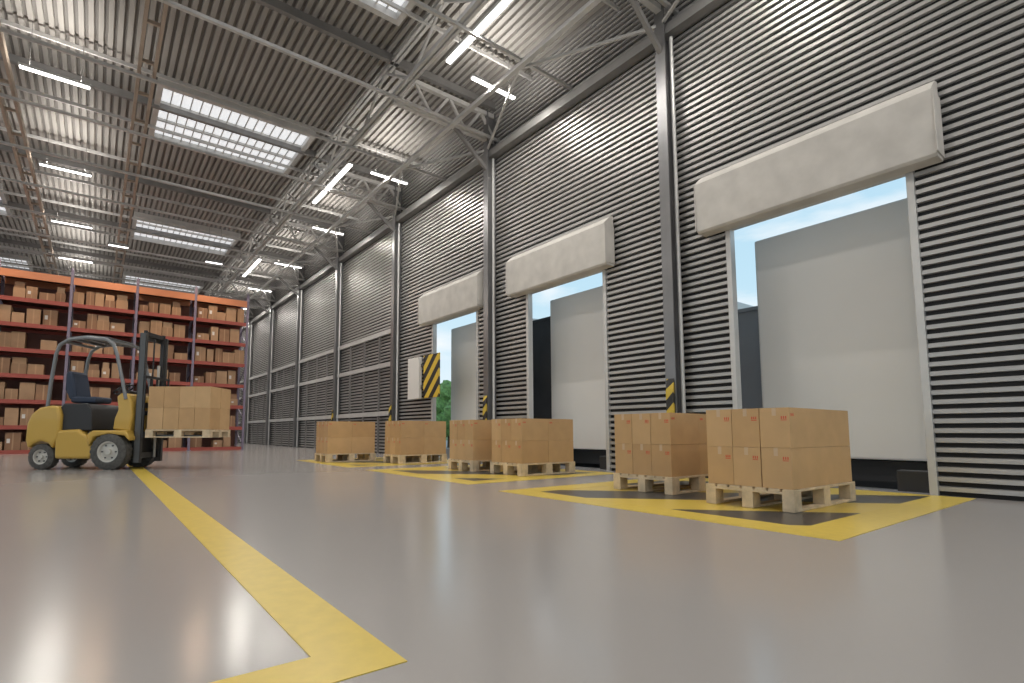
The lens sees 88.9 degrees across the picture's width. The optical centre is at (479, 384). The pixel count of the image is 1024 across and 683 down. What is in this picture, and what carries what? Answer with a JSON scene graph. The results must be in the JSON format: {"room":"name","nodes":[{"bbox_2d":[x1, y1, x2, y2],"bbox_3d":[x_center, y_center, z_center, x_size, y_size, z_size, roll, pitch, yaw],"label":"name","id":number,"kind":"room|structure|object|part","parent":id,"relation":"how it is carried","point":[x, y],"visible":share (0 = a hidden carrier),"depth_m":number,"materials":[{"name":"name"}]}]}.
{"room":"distribution center","nodes":[
{"label":"distribution center","id":0,"kind":"room"},
{"bbox_2d":[4,287,189,375],"bbox_3d":[-25.583,-1.139,28.696,22.550,8.800,0.200,4,-6,-36],"label":"wall","id":1,"kind":"structure","parent":0,"point":[4,287],"depth_m":31.95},
{"bbox_2d":[0,0,613,303],"bbox_3d":[-11.887,-7.290,10.573,22.560,0.200,46.000,4,-6,-36],"label":"ceiling","id":2,"kind":"structure","parent":0,"point":[195,51],"depth_m":12.43,"materials":[{"name":"grey metal"}]},
{"bbox_2d":[0,183,12,214],"bbox_3d":[-17.962,-6.501,17.046,3.740,0.190,2.740,4,-6,-36],"label":"skylight","id":3,"kind":"object","parent":2,"relation":"attached to","point":[3,196],"visible":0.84,"depth_m":18.10,"materials":[{"name":"white glass"}]},
{"bbox_2d":[0,252,33,271],"bbox_3d":[-23.237,-5.858,24.185,3.740,0.190,2.740,4,-6,-36],"label":"skylight","id":4,"kind":"object","parent":2,"relation":"attached to","point":[6,257],"visible":0.5,"depth_m":24.42,"materials":[{"name":"white glass"}]},
{"bbox_2d":[18,23,90,89],"bbox_3d":[-8.392,-6.575,10.348,1.120,1.025,0.100,4,-6,-36],"label":"ceiling lamp","id":5,"kind":"object","parent":2,"relation":"hanging from","point":[24,66],"visible":1,"depth_m":10.27,"materials":[{"name":"white plastic"}]},
{"bbox_2d":[39,129,91,176],"bbox_3d":[-11.089,-6.246,13.998,1.120,1.025,0.100,4,-6,-36],"label":"ceiling lamp","id":6,"kind":"object","parent":2,"relation":"hanging from","point":[40,162],"visible":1,"depth_m":13.92,"materials":[{"name":"white plastic"}]},
{"bbox_2d":[51,197,92,228],"bbox_3d":[-13.786,-5.917,17.648,1.120,1.025,0.100,4,-6,-36],"label":"ceiling lamp","id":7,"kind":"object","parent":2,"relation":"hanging from","point":[52,220],"visible":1,"depth_m":17.57,"materials":[{"name":"white plastic"}]},
{"bbox_2d":[58,241,92,262],"bbox_3d":[-16.483,-5.588,21.298,1.120,1.025,0.100,4,-6,-36],"label":"ceiling lamp","id":8,"kind":"object","parent":2,"relation":"hanging from","point":[89,241],"visible":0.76,"depth_m":21.25,"materials":[{"name":"white plastic"}]},
{"bbox_2d":[107,193,128,248],"bbox_3d":[-12.146,-5.549,17.580,0.600,1.810,0.160,4,-6,-36],"label":"lamp","id":9,"kind":"object","parent":2,"relation":"hanging from","point":[108,243],"visible":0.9,"depth_m":17.49,"materials":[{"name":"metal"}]},
{"bbox_2d":[122,271,203,294],"bbox_3d":[-17.358,-5.469,28.495,3.640,0.190,2.740,4,-6,-36],"label":"skylight","id":10,"kind":"object","parent":2,"relation":"attached to","point":[126,275],"visible":0.51,"depth_m":27.90,"materials":[{"name":"white glass"}]},
{"bbox_2d":[130,211,240,253],"bbox_3d":[-12.082,-6.113,21.355,3.640,0.190,2.740,4,-6,-36],"label":"skylight","id":11,"kind":"object","parent":2,"relation":"attached to","point":[232,242],"visible":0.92,"depth_m":21.06,"materials":[{"name":"white glass"}]},
{"bbox_2d":[205,226,222,264],"bbox_3d":[-9.810,-5.395,19.292,0.600,1.810,0.160,4,-6,-36],"label":"lamp","id":12,"kind":"object","parent":2,"relation":"hanging from","point":[206,260],"visible":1,"depth_m":19.20,"materials":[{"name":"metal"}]},
{"bbox_2d":[148,77,315,174],"bbox_3d":[-6.689,-6.771,14.056,3.640,0.190,2.740,4,-6,-36],"label":"skylight","id":13,"kind":"object","parent":2,"relation":"attached to","point":[163,95],"visible":0.58,"depth_m":13.94,"materials":[{"name":"white glass"}]},
{"bbox_2d":[370,170,388,177],"bbox_3d":[-2.761,-5.727,14.209,0.532,0.120,0.100,4,-6,-36],"label":"ceiling lamp","id":14,"kind":"object","parent":2,"relation":"hanging from","point":[383,175],"depth_m":14.18,"materials":[{"name":"white plastic"}]},
{"bbox_2d":[348,0,414,25],"bbox_3d":[-2.243,-7.313,8.040,3.640,0.190,2.740,4,-6,-36],"label":"skylight","id":15,"kind":"object","parent":2,"relation":"attached to","point":[376,7],"visible":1,"depth_m":9.84,"materials":[{"name":"white glass"}]},
{"bbox_2d":[445,33,475,63],"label":"lamp","id":16,"kind":"object","parent":2,"relation":"hanging from","point":[468,39],"depth_m":9.59,"materials":[{"name":"white plastic"}]},
{"bbox_2d":[470,73,493,87],"bbox_3d":[0.014,-6.052,10.429,0.571,0.147,0.100,4,-6,-36],"label":"ceiling lamp","id":17,"kind":"object","parent":2,"relation":"hanging from","point":[484,82],"depth_m":10.40,"materials":[{"name":"white plastic"}]},
{"bbox_2d":[471,0,511,34],"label":"lamp","id":18,"kind":"object","parent":2,"relation":"hanging from","point":[485,21],"depth_m":8.83,"materials":[{"name":"white plastic"}]},
{"bbox_2d":[0,443,1023,682],"bbox_3d":[-11.851,1.724,9.788,22.650,0.303,46.000,4,-6,-36],"label":"floor","id":19,"kind":"structure","parent":0,"point":[101,582],"depth_m":2.50,"materials":[{"name":"grey concrete"}]},
{"bbox_2d":[26,330,201,469],"bbox_3d":[-6.757,0.290,10.101,3.168,2.624,1.060,0,-5,0],"label":"forklift","id":20,"kind":"object","parent":19,"relation":"on","point":[81,430],"visible":0.92,"depth_m":9.68,"materials":[{"name":"yellow metal"}]},
{"bbox_3d":[-7.601,0.054,10.132,0.620,0.611,0.460,0,-5,0],"label":"seat","id":21,"kind":"part","parent":20,"relation":"part of","materials":[{"name":"blue"}]},
{"bbox_2d":[145,430,229,437],"bbox_3d":[-5.601,0.935,10.043,1.200,0.150,0.800,0,-5,0],"label":"wooden pallet","id":22,"kind":"object","parent":20,"relation":"on","point":[148,433],"visible":0.99,"depth_m":9.65,"materials":[{"name":"brown wood"}]},
{"bbox_2d":[147,386,230,429],"bbox_3d":[-5.601,0.459,10.086,1.161,0.799,0.779,0,-5,0],"label":"cardboard boxes","id":23,"kind":"object","parent":22,"relation":"on","point":[169,407],"visible":1,"depth_m":9.71,"materials":[{"name":"beige cardboard"}]},
{"bbox_2d":[0,259,249,453],"bbox_3d":[-17.077,-1.014,15.616,18.660,6.224,1.290,4,-6,-36],"label":"rack","id":24,"kind":"object","parent":19,"relation":"on","point":[38,311],"visible":0.62,"depth_m":18.34,"materials":[{"name":"orange"}]},
{"bbox_2d":[244,308,253,443],"bbox_3d":[-14.016,-0.681,31.542,0.310,8.400,0.320,4,-6,-36],"label":"steel column","id":25,"kind":"structure","parent":19,"relation":"on","point":[250,332],"depth_m":31.47,"materials":[{"name":"grey metal"}]},
{"bbox_2d":[126,464,406,682],"bbox_3d":[-12.602,1.829,12.620,6.795,0.003,32.550,4,-6,-36],"label":"floor marking line","id":26,"kind":"object","parent":19,"relation":"on","point":[339,649],"visible":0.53,"depth_m":1.97,"materials":[{"name":"yellow paint"}]},
{"bbox_2d":[265,289,275,444],"bbox_3d":[-11.171,-1.028,27.692,0.310,8.400,0.320,4,-6,-36],"label":"steel column","id":27,"kind":"structure","parent":19,"relation":"on","point":[272,311],"depth_m":27.63,"materials":[{"name":"grey metal"}]},
{"bbox_2d":[292,265,304,446],"bbox_3d":[-8.326,-1.375,23.841,0.310,8.400,0.320,4,-6,-36],"label":"steel column","id":28,"kind":"structure","parent":19,"relation":"on","point":[299,321],"depth_m":23.78,"materials":[{"name":"grey metal"}]},
{"bbox_2d":[235,328,390,453],"bbox_3d":[-9.616,1.013,25.496,0.080,3.940,23.550,4,-6,-36],"label":"rails","id":29,"kind":"object","parent":19,"relation":"on","point":[379,335],"visible":0.69,"depth_m":21.56,"materials":[{"name":"metal"}]},
{"bbox_2d":[331,234,343,420],"bbox_3d":[-5.481,-1.722,19.991,0.310,8.400,0.320,4,-6,-36],"label":"steel column","id":30,"kind":"structure","parent":19,"relation":"on","point":[339,275],"depth_m":19.98,"materials":[{"name":"grey metal"}]},
{"bbox_2d":[315,453,375,462],"bbox_3d":[-3.214,1.714,12.430,1.200,0.190,0.800,4,-6,-36],"label":"wooden pallet","id":31,"kind":"object","parent":19,"relation":"on","point":[345,457],"visible":0.89,"depth_m":12.28,"materials":[{"name":"brown wood"}]},
{"bbox_2d":[316,421,374,453],"bbox_3d":[-3.215,1.249,12.472,1.164,0.739,0.766,4,-6,-36],"label":"cardboard boxes","id":32,"kind":"object","parent":31,"relation":"on","point":[332,437],"visible":1,"depth_m":12.14,"materials":[{"name":"beige cardboard"}]},
{"bbox_2d":[388,186,401,420],"bbox_3d":[-2.636,-2.070,16.140,0.310,8.400,0.320,4,-6,-36],"label":"steel column","id":33,"kind":"structure","parent":19,"relation":"on","point":[393,415],"depth_m":16.11,"materials":[{"name":"grey metal"}]},
{"bbox_2d":[383,454,446,463],"bbox_3d":[-1.472,1.662,11.852,1.200,0.190,0.800,4,-6,-36],"label":"wooden pallet","id":34,"kind":"object","parent":19,"relation":"on","point":[420,458],"visible":0.9,"depth_m":11.71,"materials":[{"name":"brown wood"}]},
{"bbox_2d":[385,421,445,454],"bbox_3d":[-1.471,1.197,11.894,1.163,0.739,0.766,4,-6,-36],"label":"cardboard boxes","id":35,"kind":"object","parent":34,"relation":"on","point":[404,437],"visible":1,"depth_m":11.56,"materials":[{"name":"beige cardboard"}]},
{"bbox_2d":[446,448,449,457],"bbox_3d":[-0.311,2.180,13.661,0.540,0.990,1.960,4,-6,-36],"label":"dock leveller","id":36,"kind":"object","parent":19,"relation":"attached to","point":[447,449],"visible":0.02,"depth_m":14.13,"materials":[{"name":"grey metal"}]},
{"bbox_2d":[448,459,502,471],"bbox_3d":[0.129,1.466,9.687,1.200,0.190,0.800,4,-6,-36],"label":"wooden pallet","id":37,"kind":"object","parent":19,"relation":"on","point":[475,466],"visible":0.54,"depth_m":9.35,"materials":[{"name":"brown wood"}]},
{"bbox_2d":[450,420,491,460],"bbox_3d":[0.129,1.017,9.727,1.165,0.709,0.767,4,-6,-36],"label":"cardboard boxes","id":38,"kind":"object","parent":37,"relation":"on","point":[470,439],"visible":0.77,"depth_m":9.26,"materials":[{"name":"beige cardboard"}]},
{"bbox_2d":[483,111,495,419],"bbox_3d":[0.209,-2.417,12.290,0.310,8.400,0.320,4,-6,-36],"label":"steel column","id":39,"kind":"structure","parent":19,"relation":"on","point":[489,179],"depth_m":12.25,"materials":[{"name":"grey metal"}]},
{"bbox_2d":[490,461,574,475],"bbox_3d":[0.888,1.383,8.759,1.200,0.190,0.800,4,-6,-36],"label":"wooden pallet","id":40,"kind":"object","parent":19,"relation":"on","point":[548,468],"visible":0.81,"depth_m":8.50,"materials":[{"name":"brown wood"}]},
{"bbox_2d":[492,418,573,463],"bbox_3d":[0.889,0.933,8.800,1.165,0.709,0.766,4,-6,-36],"label":"cardboard boxes","id":41,"kind":"object","parent":40,"relation":"on","point":[517,440],"visible":1,"depth_m":8.46,"materials":[{"name":"beige cardboard"}]},
{"bbox_2d":[560,456,606,468],"bbox_3d":[2.054,1.892,10.460,0.540,0.990,1.980,4,-6,-36],"label":"dock leveller","id":42,"kind":"object","parent":19,"relation":"attached to","point":[602,458],"visible":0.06,"depth_m":9.73,"materials":[{"name":"grey metal"}]},
{"bbox_2d":[613,473,707,494],"bbox_3d":[2.338,1.167,6.360,1.200,0.190,0.800,4,-6,-37],"label":"wooden pallet","id":43,"kind":"object","parent":19,"relation":"on","point":[697,483],"visible":0.58,"depth_m":6.02,"materials":[{"name":"brown wood"}]},
{"bbox_2d":[614,413,707,476],"bbox_3d":[2.339,0.717,6.400,1.165,0.709,0.767,4,-6,-37],"label":"cardboard boxes","id":44,"kind":"object","parent":43,"relation":"on","point":[652,444],"visible":0.98,"depth_m":6.00,"materials":[{"name":"beige cardboard"}]},
{"bbox_2d":[654,0,685,412],"bbox_3d":[3.054,-2.764,8.440,0.310,8.400,0.320,4,-6,-36],"label":"steel column","id":45,"kind":"structure","parent":19,"relation":"on","point":[664,65],"depth_m":8.38,"materials":[{"name":"grey metal"}]},
{"bbox_2d":[706,481,855,512],"bbox_3d":[2.988,1.058,5.154,1.370,0.190,0.800,4,-6,-36],"label":"wooden pallet","id":46,"kind":"object","parent":19,"relation":"on","point":[791,500],"visible":0.76,"depth_m":4.83,"materials":[{"name":"brown wood"}]},
{"bbox_2d":[706,407,851,489],"bbox_3d":[2.988,0.608,5.193,1.328,0.709,0.766,4,-6,-36],"label":"cardboard boxes","id":47,"kind":"object","parent":46,"relation":"on","point":[790,448],"visible":1,"depth_m":4.80,"materials":[{"name":"beige cardboard"}]},
{"bbox_2d":[855,470,929,492],"bbox_3d":[4.727,1.565,6.843,0.540,0.990,2.000,4,-6,-36],"label":"dock leveller","id":48,"kind":"object","parent":19,"relation":"attached to","point":[907,480],"visible":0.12,"depth_m":6.05,"materials":[{"name":"grey"}]},
{"bbox_2d":[235,0,1023,500],"bbox_3d":[-2.846,-2.211,16.796,0.090,8.800,46.000,4,-6,-36],"label":"wall","id":49,"kind":"structure","parent":0,"point":[752,78],"depth_m":8.20,"materials":[{"name":"black metal"}]},
{"bbox_2d":[0,0,678,316],"bbox_3d":[-12.495,-6.514,11.282,22.500,1.060,42.030,4,-6,-36],"label":"roof beams","id":50,"kind":"structure","parent":49,"relation":"attached to","point":[278,6],"depth_m":14.18,"materials":[{"name":"grey metal"}]},
{"bbox_2d":[408,352,439,399],"bbox_3d":[-1.512,-0.218,14.517,0.240,1.180,1.650,4,-6,-36],"label":"sign","id":51,"kind":"object","parent":49,"relation":"attached to","point":[431,365],"visible":1,"depth_m":14.40,"materials":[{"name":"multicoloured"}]},
{"bbox_2d":[418,270,482,325],"bbox_3d":[-0.811,-2.241,13.671,0.265,0.938,2.860,4,-6,-36],"label":"hood","id":52,"kind":"object","parent":49,"relation":"attached to","point":[464,295],"visible":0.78,"depth_m":13.36,"materials":[{"name":"fabric"}]},
{"bbox_2d":[431,309,479,456],"bbox_3d":[-0.653,0.031,13.602,0.130,3.760,2.198,4,-6,-36],"label":"door","id":53,"kind":"structure","parent":49,"relation":"in","point":[434,326],"depth_m":13.07,"materials":[{"name":"white metal"}]},
{"bbox_2d":[496,87,515,99],"bbox_3d":[0.510,-6.021,10.793,0.506,0.144,0.100,4,-6,-36],"label":"ceiling lamp","id":54,"kind":"object","parent":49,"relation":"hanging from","point":[501,90],"depth_m":10.76,"materials":[{"name":"white plastic"}]},
{"bbox_2d":[505,216,614,297],"bbox_3d":[1.506,-2.524,10.534,0.265,0.938,2.820,4,-6,-36],"label":"hood","id":55,"kind":"object","parent":49,"relation":"attached to","point":[590,249],"visible":1,"depth_m":10.19,"materials":[{"name":"fabric"}]},
{"bbox_2d":[526,269,611,470],"bbox_3d":[1.712,-0.257,10.401,0.130,3.760,2.218,4,-6,-36],"label":"door frame","id":56,"kind":"structure","parent":49,"relation":"in","point":[529,313],"depth_m":9.94,"materials":[{"name":"white metal"}]},
{"bbox_2d":[694,81,944,236],"bbox_3d":[4.209,-2.853,6.877,0.265,0.938,2.840,4,-6,-36],"label":"hood","id":57,"kind":"object","parent":49,"relation":"attached to","point":[901,134],"visible":1,"depth_m":6.50,"materials":[{"name":"paint"}]},
{"bbox_2d":[725,171,939,494],"bbox_3d":[4.385,-0.584,6.783,0.130,3.760,2.238,4,-6,-36],"label":"door frame","id":58,"kind":"structure","parent":49,"relation":"in","point":[927,398],"depth_m":5.98,"materials":[{"name":"white metal"}]},
{"bbox_3d":[1.781,-4.480,-8.378,22.900,8.800,0.200,4,-6,-36],"label":"wall","id":59,"kind":"structure","parent":0,"visible":0},
{"bbox_2d":[0,0,167,283],"bbox_3d":[-14.347,-6.437,8.678,14.770,0.160,46.000,4,-6,-36],"label":"roof beams","id":60,"kind":"structure","parent":59,"relation":"attached to","point":[161,25],"depth_m":12.44,"materials":[{"name":"brown metal"}]},
{"bbox_2d":[242,238,261,276],"bbox_3d":[-9.832,-5.521,22.466,0.140,1.030,2.900,4,-6,-36],"label":"lamp","id":61,"kind":"object","parent":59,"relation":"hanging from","point":[258,259],"visible":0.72,"depth_m":21.99,"materials":[{"name":"white plastic"}]},
{"bbox_2d":[248,281,271,291],"bbox_3d":[-10.860,-5.187,25.753,1.120,1.025,0.100,4,-6,-36],"label":"ceiling lamp","id":62,"kind":"object","parent":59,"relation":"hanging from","point":[268,290],"visible":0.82,"depth_m":25.59,"materials":[{"name":"white plastic"}]},
{"bbox_2d":[274,244,301,267],"bbox_3d":[-8.074,-5.527,21.983,1.120,1.025,0.100,4,-6,-36],"label":"ceiling lamp","id":63,"kind":"object","parent":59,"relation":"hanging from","point":[275,262],"visible":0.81,"depth_m":21.85,"materials":[{"name":"white plastic"}]},
{"bbox_2d":[312,225,326,230],"bbox_3d":[-5.553,-5.394,17.974,0.489,0.108,0.100,4,-6,-36],"label":"ceiling lamp","id":64,"kind":"object","parent":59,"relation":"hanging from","point":[325,229],"depth_m":17.94,"materials":[{"name":"white plastic"}]},
{"bbox_2d":[312,142,352,203],"bbox_3d":[-4.260,-6.200,14.926,0.140,1.030,2.900,4,-6,-36],"label":"lamp","id":65,"kind":"object","parent":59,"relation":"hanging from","point":[348,165],"visible":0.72,"depth_m":14.56,"materials":[{"name":"white plastic"}]},
{"bbox_2d":[331,227,343,234],"bbox_3d":[-5.037,-5.430,18.360,0.436,0.248,0.100,4,-6,-36],"label":"ceiling lamp","id":66,"kind":"object","parent":59,"relation":"hanging from","point":[333,231],"depth_m":18.36,"materials":[{"name":"white plastic"}]},
{"bbox_2d":[392,170,407,184],"bbox_3d":[-2.259,-5.824,14.588,0.467,0.382,0.100,4,-6,-36],"label":"ceiling lamp","id":67,"kind":"object","parent":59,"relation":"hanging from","point":[405,182],"depth_m":14.60,"materials":[{"name":"white plastic"}]},
{"bbox_2d":[204,0,726,330],"bbox_3d":[-10.428,-6.028,11.760,18.604,1.761,46.385,4,-6,-36],"label":"roof truss","id":68,"kind":"object","parent":59,"relation":"attached to","point":[701,8],"depth_m":11.93,"materials":[{"name":"grey metal"}]},
{"label":"outside","id":69,"kind":"structure","parent":0,"visible":0},
{"bbox_3d":[94.261,13.682,130.748,292.340,0.200,400.000,4,-6,-36],"label":"ground","id":70,"kind":"structure","parent":69,"visible":0},
{"bbox_2d":[436,380,450,447],"bbox_3d":[-4.166,3.292,60.259,4.029,7.859,4.223,0,-5,-5],"label":"tree","id":71,"kind":"object","parent":70,"relation":"on","point":[445,386],"visible":0.38,"depth_m":59.32,"materials":[{"name":"green plant"}]},
{"bbox_2d":[444,399,450,421],"bbox_3d":[-2.046,3.893,55.989,3.819,5.896,4.390,-3,-6,33],"label":"tree","id":72,"kind":"object","parent":70,"relation":"on","point":[447,410],"visible":0.07,"depth_m":55.12,"materials":[{"name":"green plant"}]},
{"bbox_2d":[451,318,536,419],"bbox_3d":[4.226,0.941,17.230,10.750,4.800,2.530,4,-6,-36],"label":"trailer","id":73,"kind":"object","parent":70,"relation":"on","point":[463,338],"visible":0.02,"depth_m":14.63,"materials":[{"name":"grey plastic"}]},
{"bbox_2d":[533,316,599,467],"bbox_3d":[2.743,0.680,13.559,2.560,4.660,1.460,4,-6,-36],"label":"divider","id":74,"kind":"object","parent":70,"relation":"on","point":[542,405],"visible":0.07,"depth_m":13.13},
{"bbox_2d":[550,286,753,463],"bbox_3d":[6.679,0.641,13.910,10.750,4.800,2.530,4,-6,-36],"label":"trailer","id":75,"kind":"object","parent":70,"relation":"on","point":[577,329],"visible":0.02,"depth_m":11.10,"materials":[{"name":"grey plastic"}]},
{"bbox_2d":[738,306,762,408],"bbox_3d":[5.342,0.726,10.009,2.560,3.930,1.930,4,-6,-36],"label":"divider","id":76,"kind":"object","parent":70,"relation":"on","point":[749,346],"visible":0.11,"depth_m":8.95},
{"bbox_2d":[755,198,927,488],"bbox_3d":[9.418,0.307,10.204,10.750,4.800,2.530,4,-6,-36],"label":"trailer","id":77,"kind":"object","parent":70,"relation":"on","point":[837,322],"visible":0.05,"depth_m":7.12,"materials":[{"name":"grey plastic"}]}
]}

